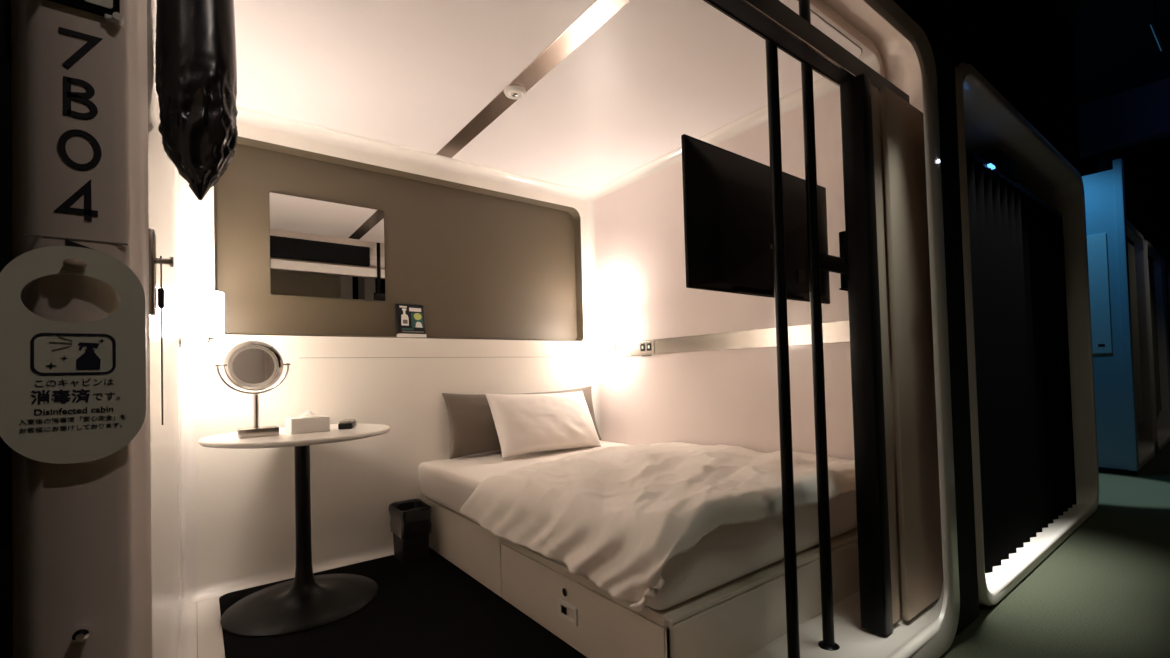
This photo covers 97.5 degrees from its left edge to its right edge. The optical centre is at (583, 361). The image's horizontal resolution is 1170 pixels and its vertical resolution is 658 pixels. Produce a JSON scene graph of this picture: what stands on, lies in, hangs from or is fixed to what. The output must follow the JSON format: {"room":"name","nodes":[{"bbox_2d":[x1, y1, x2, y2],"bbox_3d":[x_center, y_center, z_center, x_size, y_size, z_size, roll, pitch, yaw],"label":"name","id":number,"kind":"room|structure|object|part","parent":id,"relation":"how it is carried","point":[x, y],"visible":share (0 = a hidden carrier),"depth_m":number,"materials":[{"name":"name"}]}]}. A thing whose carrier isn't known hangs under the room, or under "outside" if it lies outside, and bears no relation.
{"room":"hotel room","nodes":[
{"label":"hotel room","id":0,"kind":"room"},
{"bbox_2d":[147,0,181,657],"bbox_3d":[-1.144,-0.096,1.424,0.001,2.060,1.858,-1,-2,-37],"label":"wall","id":1,"kind":"structure","parent":0,"point":[166,543],"depth_m":1.07,"materials":[{"name":"white paint"}]},
{"bbox_2d":[178,290,223,347],"bbox_3d":[-1.533,-0.167,2.059,0.148,0.227,0.100,-1,-2,-37],"label":"wall lamp","id":2,"kind":"object","parent":1,"relation":"attached to","point":[208,306],"visible":1,"depth_m":2.04,"materials":[{"name":"silver metal"}]},
{"bbox_3d":[-1.546,-0.087,2.046,0.093,0.030,0.007,-1,-2,-37],"label":"arm","id":3,"kind":"part","parent":2,"relation":"part of","materials":[{"name":"silver metal"}]},
{"bbox_3d":[-1.515,-0.189,2.074,0.100,0.184,0.100,-1,-2,-37],"label":"lamp shade","id":4,"kind":"part","parent":2,"relation":"part of","materials":[{"name":"white"}]},
{"bbox_3d":[-1.512,-0.092,2.072,0.052,0.008,0.052,-1,-2,-37],"label":"lamp shade","id":5,"kind":"part","parent":2,"relation":"part of","materials":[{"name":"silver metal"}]},
{"bbox_3d":[-0.718,-1.039,0.933,0.102,0.028,0.028,-1,-2,-37],"label":"peg","id":6,"kind":"object","parent":1,"relation":"attached to","visible":0},
{"bbox_2d":[155,0,237,199],"bbox_3d":[-0.700,-0.670,0.930,0.121,0.760,0.115,-1,-2,-37],"label":"hanging bag","id":7,"kind":"object","parent":6,"relation":"hanging from","point":[196,68],"visible":1,"depth_m":0.89,"materials":[{"name":"black plastic"}]},
{"bbox_2d":[197,596,224,657],"bbox_3d":[-0.212,0.974,2.081,2.162,0.001,1.858,-1,-2,-37],"label":"floor","id":8,"kind":"structure","parent":0,"point":[210,644],"depth_m":1.92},
{"bbox_2d":[193,123,588,585],"bbox_3d":[-0.833,-0.071,2.886,2.162,2.060,0.001,-1,-2,-37],"label":"wall","id":9,"kind":"structure","parent":0,"point":[245,498],"depth_m":2.57,"materials":[{"name":"white paint"}]},
{"bbox_2d":[178,172,196,591],"bbox_3d":[-1.706,-0.062,2.200,0.015,2.060,0.071,-2,-1,8],"label":"trim","id":10,"kind":"structure","parent":9,"relation":"attached to","point":[185,194],"depth_m":2.21,"materials":[{"name":"white plastic"}]},
{"bbox_2d":[178,543,393,657],"bbox_3d":[-0.228,0.950,2.102,2.262,0.050,1.908,-1,-2,-37],"label":"trim","id":11,"kind":"structure","parent":9,"relation":"attached to","point":[187,648],"depth_m":2.28,"materials":[{"name":"white plastic"}]},
{"bbox_2d":[216,144,576,339],"bbox_3d":[-0.867,-0.583,2.958,2.029,0.890,0.001,-1,-2,-37],"label":"wall panel","id":12,"kind":"object","parent":9,"relation":"attached to","point":[478,265],"visible":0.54,"depth_m":2.90,"materials":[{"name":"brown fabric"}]},
{"bbox_2d":[269,192,384,300],"bbox_3d":[-1.296,-0.571,2.627,0.534,0.493,0.008,-1,-2,-37],"label":"wall mirror","id":13,"kind":"object","parent":12,"relation":"attached to","point":[318,248],"visible":1,"depth_m":2.61,"materials":[{"name":"silver mirror"}]},
{"bbox_2d":[214,136,583,340],"bbox_3d":[-0.849,-0.584,2.934,2.053,0.914,0.060,-1,-2,-37],"label":"trim","id":14,"kind":"structure","parent":9,"relation":"attached to","point":[240,140],"depth_m":2.91,"materials":[{"name":"white plastic"}]},
{"bbox_2d":[395,303,426,337],"bbox_3d":[-0.962,-0.222,2.852,0.160,0.191,0.054,0,-2,-44],"label":"card","id":15,"kind":"object","parent":14,"relation":"on","point":[409,318],"visible":0.85,"depth_m":2.84,"materials":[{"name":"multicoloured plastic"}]},
{"bbox_2d":[401,308,408,325],"bbox_3d":[-0.985,-0.245,2.821,0.044,0.096,0.014,0,-2,-44],"label":"bottle","id":16,"kind":"object","parent":15,"relation":"on","point":[404,311],"depth_m":2.82,"materials":[{"name":"white plastic"}]},
{"bbox_3d":[-0.931,-0.229,2.870,0.070,0.084,0.012,0,-2,-44],"label":"teal panel","id":17,"kind":"part","parent":15,"relation":"part of","materials":[{"name":"teal paper"}]},
{"bbox_2d":[416,322,422,327],"bbox_3d":[-0.924,-0.205,2.871,0.042,0.032,0.006,0,-2,-44],"label":"print","id":18,"kind":"object","parent":15,"relation":"on","point":[418,324],"depth_m":2.87,"materials":[{"name":"white paper"}]},
{"bbox_2d":[352,357,455,357],"bbox_3d":[-0.687,-0.024,2.995,1.720,0.002,0.003,-1,-2,-37],"label":"trim","id":19,"kind":"structure","parent":9,"relation":"attached to","point":[352,357],"depth_m":2.78,"materials":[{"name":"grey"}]},
{"bbox_2d":[584,201,600,440],"bbox_3d":[0.065,-0.081,3.541,0.071,2.060,0.015,-2,-1,8],"label":"trim","id":20,"kind":"structure","parent":9,"relation":"attached to","point":[589,216],"depth_m":3.55,"materials":[{"name":"white plastic"}]},
{"bbox_2d":[219,547,586,657],"bbox_3d":[-0.241,0.973,2.131,2.028,0.006,1.755,-1,-2,-37],"label":"floor","id":21,"kind":"structure","parent":0,"point":[430,608],"depth_m":1.89,"materials":[{"name":"black carpet"}]},
{"bbox_2d":[198,424,389,636],"bbox_3d":[-1.166,0.645,2.132,0.690,0.702,0.690,-1,-2,-37],"label":"round table","id":22,"kind":"object","parent":21,"relation":"on","point":[308,601],"visible":0.91,"depth_m":2.06,"materials":[{"name":"white laminate"}]},
{"bbox_2d":[215,341,290,438],"bbox_3d":[-1.293,0.106,2.016,0.252,0.376,0.090,-1,-2,-37],"label":"makeup mirror","id":23,"kind":"object","parent":22,"relation":"on","point":[249,365],"visible":1,"depth_m":2.02,"materials":[{"name":"silver metal"}]},
{"bbox_3d":[-1.296,0.200,2.029,0.021,0.138,0.021,-1,-2,-37],"label":"post","id":24,"kind":"part","parent":23,"relation":"part of","materials":[{"name":"silver metal"}]},
{"bbox_2d":[286,410,329,433],"bbox_3d":[-1.149,0.247,2.138,0.144,0.092,0.110,0,-2,-41],"label":"tissue box","id":25,"kind":"object","parent":22,"relation":"on","point":[317,423],"visible":1,"depth_m":2.10,"materials":[{"name":"white plastic"}]},
{"bbox_2d":[338,419,356,429],"bbox_3d":[-1.045,0.276,2.271,0.056,0.035,0.150,-1,-1,-17],"label":"remote control","id":26,"kind":"object","parent":22,"relation":"on","point":[346,423],"visible":1,"depth_m":2.21,"materials":[{"name":"black plastic"}]},
{"bbox_2d":[389,499,431,564],"bbox_3d":[-0.881,0.863,2.614,0.160,0.273,0.218,-1,-2,-37],"label":"waste bin","id":27,"kind":"object","parent":21,"relation":"on","point":[410,520],"visible":1,"depth_m":2.54,"materials":[{"name":"black plastic"}]},
{"bbox_2d":[424,498,859,657],"bbox_3d":[0.160,0.838,2.440,1.214,0.256,1.825,-1,-2,-37],"label":"bed base","id":28,"kind":"object","parent":21,"relation":"on","point":[736,618],"visible":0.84,"depth_m":1.67,"materials":[{"name":"beige laminate"}]},
{"bbox_3d":[-0.602,0.858,2.461,0.013,0.252,0.872,-1,-2,-37],"label":"panel","id":29,"kind":"part","parent":28,"relation":"part of","materials":[{"name":"beige laminate"}]},
{"bbox_3d":[-0.054,0.841,1.723,0.006,0.058,0.104,-1,-2,-37],"label":"pull frame","id":30,"kind":"part","parent":28,"relation":"part of","materials":[{"name":"white plastic"}]},
{"bbox_3d":[-0.059,0.713,1.743,0.012,0.026,0.920,-1,-2,-37],"label":"rail","id":31,"kind":"part","parent":28,"relation":"part of","materials":[{"name":"beige laminate"}]},
{"bbox_3d":[-0.056,0.841,1.740,0.013,0.222,0.920,-1,-2,-37],"label":"drawer","id":32,"kind":"part","parent":28,"relation":"part of","materials":[{"name":"beige laminate"}]},
{"bbox_2d":[418,441,856,609],"bbox_3d":[0.131,0.605,2.445,1.246,0.195,1.811,-1,-2,-37],"label":"mattress","id":33,"kind":"object","parent":28,"relation":"on","point":[728,553],"visible":0.34,"depth_m":1.71,"materials":[{"name":"beige fabric"}]},
{"bbox_2d":[442,393,500,458],"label":"cushion","id":34,"kind":"object","parent":33,"relation":"on","point":[472,427],"depth_m":2.90,"materials":[{"name":"brown fabric"}]},
{"bbox_2d":[485,391,600,457],"bbox_3d":[-0.222,0.354,3.038,0.709,0.357,0.248,-1,-2,-37],"label":"pillow","id":35,"kind":"object","parent":33,"relation":"on","point":[524,423],"visible":1,"depth_m":2.93,"materials":[{"name":"white fabric"}]},
{"bbox_2d":[519,386,601,439],"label":"cushion","id":36,"kind":"object","parent":33,"relation":"on","point":[587,393],"depth_m":3.41,"materials":[{"name":"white fabric"}]},
{"bbox_2d":[459,442,855,611],"bbox_3d":[0.315,0.522,2.129,1.322,0.247,1.264,-1,-2,-37],"label":"duvet","id":37,"kind":"object","parent":33,"relation":"on","point":[615,516],"visible":0.94,"depth_m":1.68,"materials":[{"name":"white fabric"}]},
{"bbox_3d":[0.229,0.809,1.361,0.014,0.252,0.020,-1,-2,-37],"label":"corner post","id":38,"kind":"part","parent":28,"relation":"part of","materials":[{"name":"black metal"}]},
{"bbox_3d":[0.706,0.814,1.720,1.208,0.232,0.016,-1,-2,-37],"label":"foot panel","id":39,"kind":"part","parent":28,"relation":"part of","materials":[{"name":"beige laminate"}]},
{"bbox_3d":[0.703,0.687,1.725,1.204,0.016,0.012,-1,-2,-37],"label":"foot rail","id":40,"kind":"part","parent":28,"relation":"part of","materials":[{"name":"beige laminate"}]},
{"bbox_2d":[239,78,821,191],"bbox_3d":[-0.303,-0.175,2.244,2.452,2.310,1.930,-1,-2,-37],"label":"wall","id":41,"kind":"structure","parent":0,"point":[821,78],"depth_m":2.91,"materials":[{"name":"white"}]},
{"bbox_2d":[236,54,878,201],"bbox_3d":[-0.287,-1.158,2.150,2.262,0.050,1.908,-1,-2,-37],"label":"trim","id":42,"kind":"structure","parent":41,"relation":"attached to","point":[821,87],"depth_m":2.72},
{"bbox_2d":[745,590,859,657],"bbox_3d":[0.331,0.916,1.421,2.332,0.056,0.020,-1,-2,-37],"label":"trim","id":43,"kind":"structure","parent":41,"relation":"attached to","point":[858,592],"depth_m":1.71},
{"bbox_2d":[797,0,861,55],"bbox_3d":[-0.249,-1.185,2.139,2.099,0.004,1.823,-1,-2,-37],"label":"trim","id":44,"kind":"structure","parent":41,"relation":"attached to","point":[797,0],"depth_m":1.89,"materials":[{"name":"grey"}]},
{"bbox_2d":[0,0,1080,657],"bbox_3d":[0.482,-0.565,1.241,6.675,3.000,0.053,-1,-2,-37],"label":"wall","id":45,"kind":"structure","parent":0,"point":[1024,49],"depth_m":1.86,"materials":[{"name":"black"}]},
{"bbox_2d":[24,234,127,244],"bbox_3d":[-0.453,-0.109,0.460,0.066,0.001,0.003,-1,-2,-37],"label":"trim","id":46,"kind":"structure","parent":45,"relation":"attached to","point":[24,234],"depth_m":0.46,"materials":[{"name":"grey"}]},
{"bbox_2d":[234,0,860,189],"bbox_3d":[-0.249,-1.183,2.139,2.093,0.005,1.817,-1,-2,-37],"label":"ceiling panel","id":47,"kind":"object","parent":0,"point":[413,74],"visible":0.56,"depth_m":2.11,"materials":[{"name":"paint"}]},
{"bbox_2d":[436,0,629,157],"bbox_3d":[-0.244,-1.179,2.157,0.090,0.004,1.790,-1,-2,-37],"label":"trim","id":48,"kind":"structure","parent":47,"relation":"attached to","point":[599,12],"depth_m":2.04,"materials":[{"name":"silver metal"}]},
{"bbox_2d":[504,85,525,99],"bbox_3d":[-0.300,-1.164,2.233,0.096,0.020,0.096,-1,-2,-37],"label":"ceiling detector","id":49,"kind":"object","parent":48,"relation":"attached to","point":[512,92],"visible":1,"depth_m":2.22,"materials":[{"name":"white plastic"}]},
{"bbox_2d":[236,5,872,191],"bbox_3d":[-0.272,-1.184,2.131,2.162,0.001,1.858,-1,-2,-37],"label":"ceiling","id":50,"kind":"structure","parent":0,"point":[865,52],"depth_m":2.53,"materials":[{"name":"white paint"}]},
{"bbox_2d":[594,70,878,460],"bbox_3d":[0.659,-0.114,2.789,0.001,2.060,1.858,-1,-2,-37],"label":"wall","id":51,"kind":"structure","parent":0,"point":[724,397],"depth_m":2.81,"materials":[{"name":"white paint"}]},
{"bbox_2d":[638,341,653,353],"bbox_3d":[0.380,-0.085,3.146,0.015,0.074,0.140,-1,-2,-37],"label":"switch panel","id":52,"kind":"object","parent":51,"relation":"attached to","point":[645,347],"visible":1,"depth_m":3.14,"materials":[{"name":"white plastic"}]},
{"bbox_2d":[640,344,644,350],"bbox_3d":[0.362,-0.086,3.164,0.004,0.046,0.038,-1,-2,-37],"label":"switch","id":53,"kind":"object","parent":52,"relation":"attached to","point":[642,346],"depth_m":3.16,"materials":[{"name":"white plastic"}]},
{"bbox_2d":[647,343,650,350],"bbox_3d":[0.395,-0.088,3.120,0.004,0.046,0.038,-1,-2,-37],"label":"switch","id":54,"kind":"object","parent":52,"relation":"attached to","point":[648,344],"depth_m":3.12,"materials":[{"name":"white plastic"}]},
{"bbox_2d":[630,320,849,355],"bbox_3d":[0.755,-0.107,2.660,0.008,0.090,1.518,-1,-2,-37],"label":"trim","id":55,"kind":"structure","parent":51,"relation":"attached to","point":[833,332],"depth_m":2.59,"materials":[{"name":"silver metal"}]},
{"bbox_2d":[820,231,847,288],"bbox_3d":[1.014,-0.421,2.072,0.285,0.240,0.050,-1,-2,-37],"label":"bracket","id":56,"kind":"object","parent":51,"relation":"attached to","point":[830,263],"visible":0.34,"depth_m":2.08,"materials":[{"name":"black metal"}]},
{"bbox_2d":[681,134,829,303],"bbox_3d":[0.679,-0.479,1.869,0.874,0.490,0.057,-1,-2,-37],"label":"television","id":57,"kind":"object","parent":56,"relation":"attached to","point":[727,194],"visible":0.87,"depth_m":1.73,"materials":[{"name":"black plastic"}]},
{"bbox_2d":[732,289,803,299],"bbox_3d":[0.669,-0.238,1.847,0.400,0.008,0.030,-1,-2,-37],"label":"speaker grille","id":58,"kind":"object","parent":57,"relation":"attached to","point":[791,295],"depth_m":1.82,"materials":[{"name":"black"}]},
{"bbox_3d":[0.995,-0.391,2.056,0.235,0.060,0.026,-1,-2,-37],"label":"arm","id":59,"kind":"part","parent":56,"relation":"part of","materials":[{"name":"black metal"}]},
{"bbox_2d":[940,441,1169,657],"bbox_3d":[3.996,0.947,4.676,16.000,0.060,5.300,-1,-2,-37],"label":"floor","id":60,"kind":"structure","parent":0,"point":[1104,591],"depth_m":2.01,"materials":[{"name":"green carpet"}]},
{"bbox_2d":[955,62,1098,605],"bbox_3d":[2.176,-0.126,2.700,2.233,2.095,0.400,-1,-2,-37],"label":"capsule","id":61,"kind":"object","parent":60,"relation":"on","point":[1029,332],"visible":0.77,"depth_m":2.53,"materials":[{"name":"black"}]},
{"bbox_2d":[987,163,994,168],"bbox_3d":[1.865,-0.892,2.350,0.060,0.012,0.014,-1,-2,-37],"label":"light","id":62,"kind":"object","parent":61,"relation":"on","point":[989,166],"depth_m":2.34,"materials":[{"name":"blue"}]},
{"bbox_3d":[2.066,-0.959,2.562,0.280,0.100,0.095,-1,-2,-37],"label":"track motor","id":63,"kind":"part","parent":61,"relation":"part of","materials":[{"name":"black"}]},
{"bbox_3d":[2.159,-0.897,2.648,2.030,0.035,0.105,-1,-2,-37],"label":"curtain rail","id":64,"kind":"part","parent":61,"relation":"part of","materials":[{"name":"brown metal"}]},
{"bbox_2d":[966,156,1076,572],"bbox_3d":[2.183,0.004,2.608,1.955,1.770,0.102,-1,-2,-37],"label":"pleated curtain","id":65,"kind":"object","parent":61,"relation":"hanging from","point":[1023,382],"depth_m":2.52,"materials":[{"name":"black fabric"}]},
{"bbox_2d":[1126,219,1154,470],"bbox_3d":[4.736,-0.152,4.638,1.328,2.095,0.400,-1,-2,-37],"label":"capsule","id":66,"kind":"object","parent":60,"relation":"on","point":[1138,293],"visible":0.32,"depth_m":4.84,"materials":[{"name":"black"}]},
{"bbox_3d":[4.802,-0.262,4.526,1.115,1.645,0.015,-1,-2,-37],"label":"screen door","id":67,"kind":"part","parent":66,"relation":"part of","materials":[{"name":"beige"}]},
{"bbox_2d":[1144,239,1169,450],"bbox_3d":[5.878,-0.164,5.502,1.323,2.095,0.400,-1,-2,-37],"label":"capsule","id":68,"kind":"object","parent":60,"relation":"on","point":[1154,270],"visible":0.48,"depth_m":5.69,"materials":[{"name":"black"}]},
{"bbox_3d":[5.944,-0.274,5.391,1.110,1.645,0.015,-1,-2,-37],"label":"screen door","id":69,"kind":"part","parent":68,"relation":"part of","materials":[{"name":"beige"}]},
{"bbox_2d":[1162,257,1169,389],"bbox_3d":[7.030,-0.176,6.374,1.333,2.095,0.400,-1,-2,-37],"label":"capsule","id":70,"kind":"object","parent":60,"relation":"on","point":[1166,264],"visible":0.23,"depth_m":6.22,"materials":[{"name":"black"}]},
{"bbox_3d":[7.096,-0.286,6.263,1.120,1.645,0.015,-1,-2,-37],"label":"screen door","id":71,"kind":"part","parent":70,"relation":"part of","materials":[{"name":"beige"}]},
{"bbox_2d":[1082,169,1127,469],"bbox_3d":[3.275,-0.279,5.404,0.050,2.395,3.355,-1,-2,-37],"label":"wall","id":72,"kind":"structure","parent":0,"point":[1098,187],"depth_m":4.12,"materials":[{"name":"blue paint"}]},
{"bbox_2d":[1087,233,1111,353],"bbox_3d":[4.050,-0.541,4.325,0.015,0.965,0.528,-1,-2,-37],"label":"hatch","id":73,"kind":"object","parent":72,"relation":"attached to","point":[1096,244],"visible":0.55,"depth_m":4.15,"materials":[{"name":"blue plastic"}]},
{"bbox_2d":[1098,467,1136,475],"bbox_3d":[3.308,0.932,5.364,0.065,0.040,3.375,-1,-2,-37],"label":"baseboard","id":74,"kind":"structure","parent":72,"relation":"attached to","point":[1101,470],"depth_m":4.08,"materials":[{"name":"black"}]},
{"bbox_2d":[1112,158,1138,471],"bbox_3d":[4.294,-0.373,4.069,0.095,2.465,0.050,-1,-2,-37],"label":"trim","id":75,"kind":"structure","parent":72,"relation":"attached to","point":[1118,169],"depth_m":4.04,"materials":[{"name":"blue"}]},
{"bbox_2d":[1055,0,1169,204],"bbox_3d":[4.002,-2.111,4.626,16.000,0.050,5.600,-1,-2,-37],"label":"ceiling","id":76,"kind":"structure","parent":0,"point":[1116,49],"depth_m":3.50,"materials":[{"name":"black"}]},
{"bbox_2d":[1149,0,1163,50],"bbox_3d":[2.823,-1.848,2.542,0.360,0.506,0.012,-1,-2,-36],"label":"track light","id":77,"kind":"object","parent":76,"relation":"hanging from","point":[1154,29],"visible":1,"depth_m":2.54,"materials":[{"name":"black metal"}]},
{"bbox_3d":[2.823,-1.851,2.542,0.008,0.500,0.008,-1,-2,-37],"label":"stem","id":78,"kind":"part","parent":77,"relation":"part of","materials":[{"name":"black paint"}]},
{"bbox_3d":[2.830,-1.601,2.536,0.360,0.012,0.012,-1,-2,-36],"label":"rod","id":79,"kind":"part","parent":77,"relation":"part of","materials":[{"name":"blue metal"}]},
{"bbox_2d":[1077,77,1169,159],"bbox_3d":[3.908,-1.885,4.545,0.150,0.400,5.600,-1,-2,-37],"label":"wall","id":80,"kind":"structure","parent":0,"point":[1139,115],"depth_m":4.00,"materials":[{"name":"grey"}]},
{"bbox_2d":[1098,146,1169,273],"bbox_3d":[7.456,-1.631,6.623,8.090,1.010,0.060,-1,-2,-37],"label":"wall","id":81,"kind":"structure","parent":0,"point":[1147,209],"depth_m":5.37,"materials":[{"name":"black"}]},
{"bbox_3d":[0.308,-0.185,1.453,2.352,2.260,0.008,-1,-2,-37],"label":"wall","id":82,"kind":"structure","parent":0,"visible":0},
{"bbox_2d":[63,257,86,270],"bbox_3d":[-0.445,-0.084,0.450,0.015,0.011,0.024,-1,-2,-37],"label":"hook","id":83,"kind":"object","parent":82,"relation":"attached to","point":[76,264],"visible":1,"depth_m":0.44,"materials":[{"name":"beige plastic"}]},
{"bbox_2d":[0,246,145,463],"bbox_3d":[-0.443,-0.006,0.447,0.094,0.188,0.002,-1,-2,-37],"label":"door sign","id":84,"kind":"object","parent":83,"relation":"hanging from","point":[70,392],"visible":1,"depth_m":0.44,"materials":[{"name":"beige plastic"}]},
{"bbox_2d":[76,342,100,369],"bbox_3d":[-0.436,-0.005,0.452,0.016,0.024,0.001,-1,-2,-37],"label":"print","id":85,"kind":"object","parent":84,"relation":"attached to","point":[88,354],"depth_m":0.45,"materials":[{"name":"black paint"}]},
{"bbox_2d":[54,27,101,220],"bbox_3d":[-0.454,-0.212,0.462,0.032,0.170,0.002,-1,-2,-37],"label":"room number","id":86,"kind":"object","parent":82,"relation":"attached to","point":[68,95],"visible":1,"depth_m":0.46,"materials":[{"name":"black paint"}]},
{"bbox_2d":[65,239,94,249],"bbox_3d":[-0.449,-0.104,0.462,0.024,0.009,0.002,-1,-2,-37],"label":"direction arrow","id":87,"kind":"object","parent":82,"relation":"attached to","point":[67,242],"visible":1,"depth_m":0.46,"materials":[{"name":"black"}]},
{"bbox_2d":[72,626,89,642],"bbox_3d":[-0.438,0.238,0.448,0.011,0.011,0.014,-1,-2,-37],"label":"stud","id":88,"kind":"object","parent":82,"relation":"attached to","point":[81,634],"visible":1,"depth_m":0.44,"materials":[{"name":"silver metal"}]},
{"bbox_2d":[49,0,123,24],"bbox_3d":[-0.455,-0.351,0.463,0.058,0.072,0.010,-1,-2,-37],"label":"plate","id":89,"kind":"object","parent":82,"relation":"attached to","point":[110,9],"visible":1,"depth_m":0.47,"materials":[{"name":"black paint"}]},
{"bbox_3d":[-0.457,-0.353,0.464,0.056,0.068,0.006,-1,-2,-37],"label":"plate","id":90,"kind":"part","parent":89,"relation":"part of","materials":[{"name":"black paint"}]},
{"bbox_2d":[149,228,173,424],"bbox_3d":[-0.615,-0.046,0.748,0.028,0.280,0.071,-1,-2,-37],"label":"wall hook","id":91,"kind":"object","parent":82,"relation":"attached to","point":[154,293],"visible":0.96,"depth_m":0.73,"materials":[{"name":"silver metal"}]},
{"bbox_3d":[-0.637,-0.032,0.774,0.002,0.255,0.002,-1,-2,-37],"label":"cord","id":92,"kind":"part","parent":91,"relation":"part of","materials":[{"name":"grey plastic"}]},
{"bbox_2d":[11,0,959,657],"bbox_3d":[0.371,-0.173,1.292,2.415,2.225,0.330,-1,-2,-37],"label":"trim","id":93,"kind":"structure","parent":82,"relation":"attached to","point":[82,555],"depth_m":0.47,"materials":[{"name":"white plastic"}]},
{"bbox_2d":[765,40,799,657],"bbox_3d":[0.569,-0.188,1.485,0.060,2.148,0.060,-1,-2,-37],"label":"pole","id":94,"kind":"object","parent":93,"relation":"on","point":[777,209],"visible":1,"depth_m":1.47,"materials":[{"name":"black metal"}]},
{"bbox_2d":[798,0,839,650],"bbox_3d":[0.723,-0.189,1.602,0.060,2.148,0.060,-1,-2,-37],"label":"pole","id":95,"kind":"object","parent":93,"relation":"on","point":[828,642],"visible":0.92,"depth_m":1.59,"materials":[{"name":"black metal"}]},
{"bbox_2d":[703,0,909,102],"bbox_3d":[0.340,-0.950,1.290,2.185,0.080,0.060,-1,-2,-37],"label":"door track","id":96,"kind":"object","parent":82,"relation":"attached to","point":[773,21],"visible":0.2,"depth_m":1.49,"materials":[{"name":"brown metal"}]},
{"bbox_2d":[810,0,884,77],"bbox_3d":[0.336,-0.160,1.379,2.347,2.225,0.006,-1,-2,-37],"label":"trim","id":97,"kind":"structure","parent":82,"relation":"attached to","point":[819,5],"depth_m":1.92,"materials":[{"name":"white plastic"}]},
{"bbox_2d":[840,74,942,635],"bbox_3d":[1.076,-0.033,1.778,0.458,1.772,0.090,-1,-2,-37],"label":"curtain","id":98,"kind":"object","parent":82,"relation":"in","point":[900,558],"depth_m":1.69,"materials":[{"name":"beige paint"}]}
]}

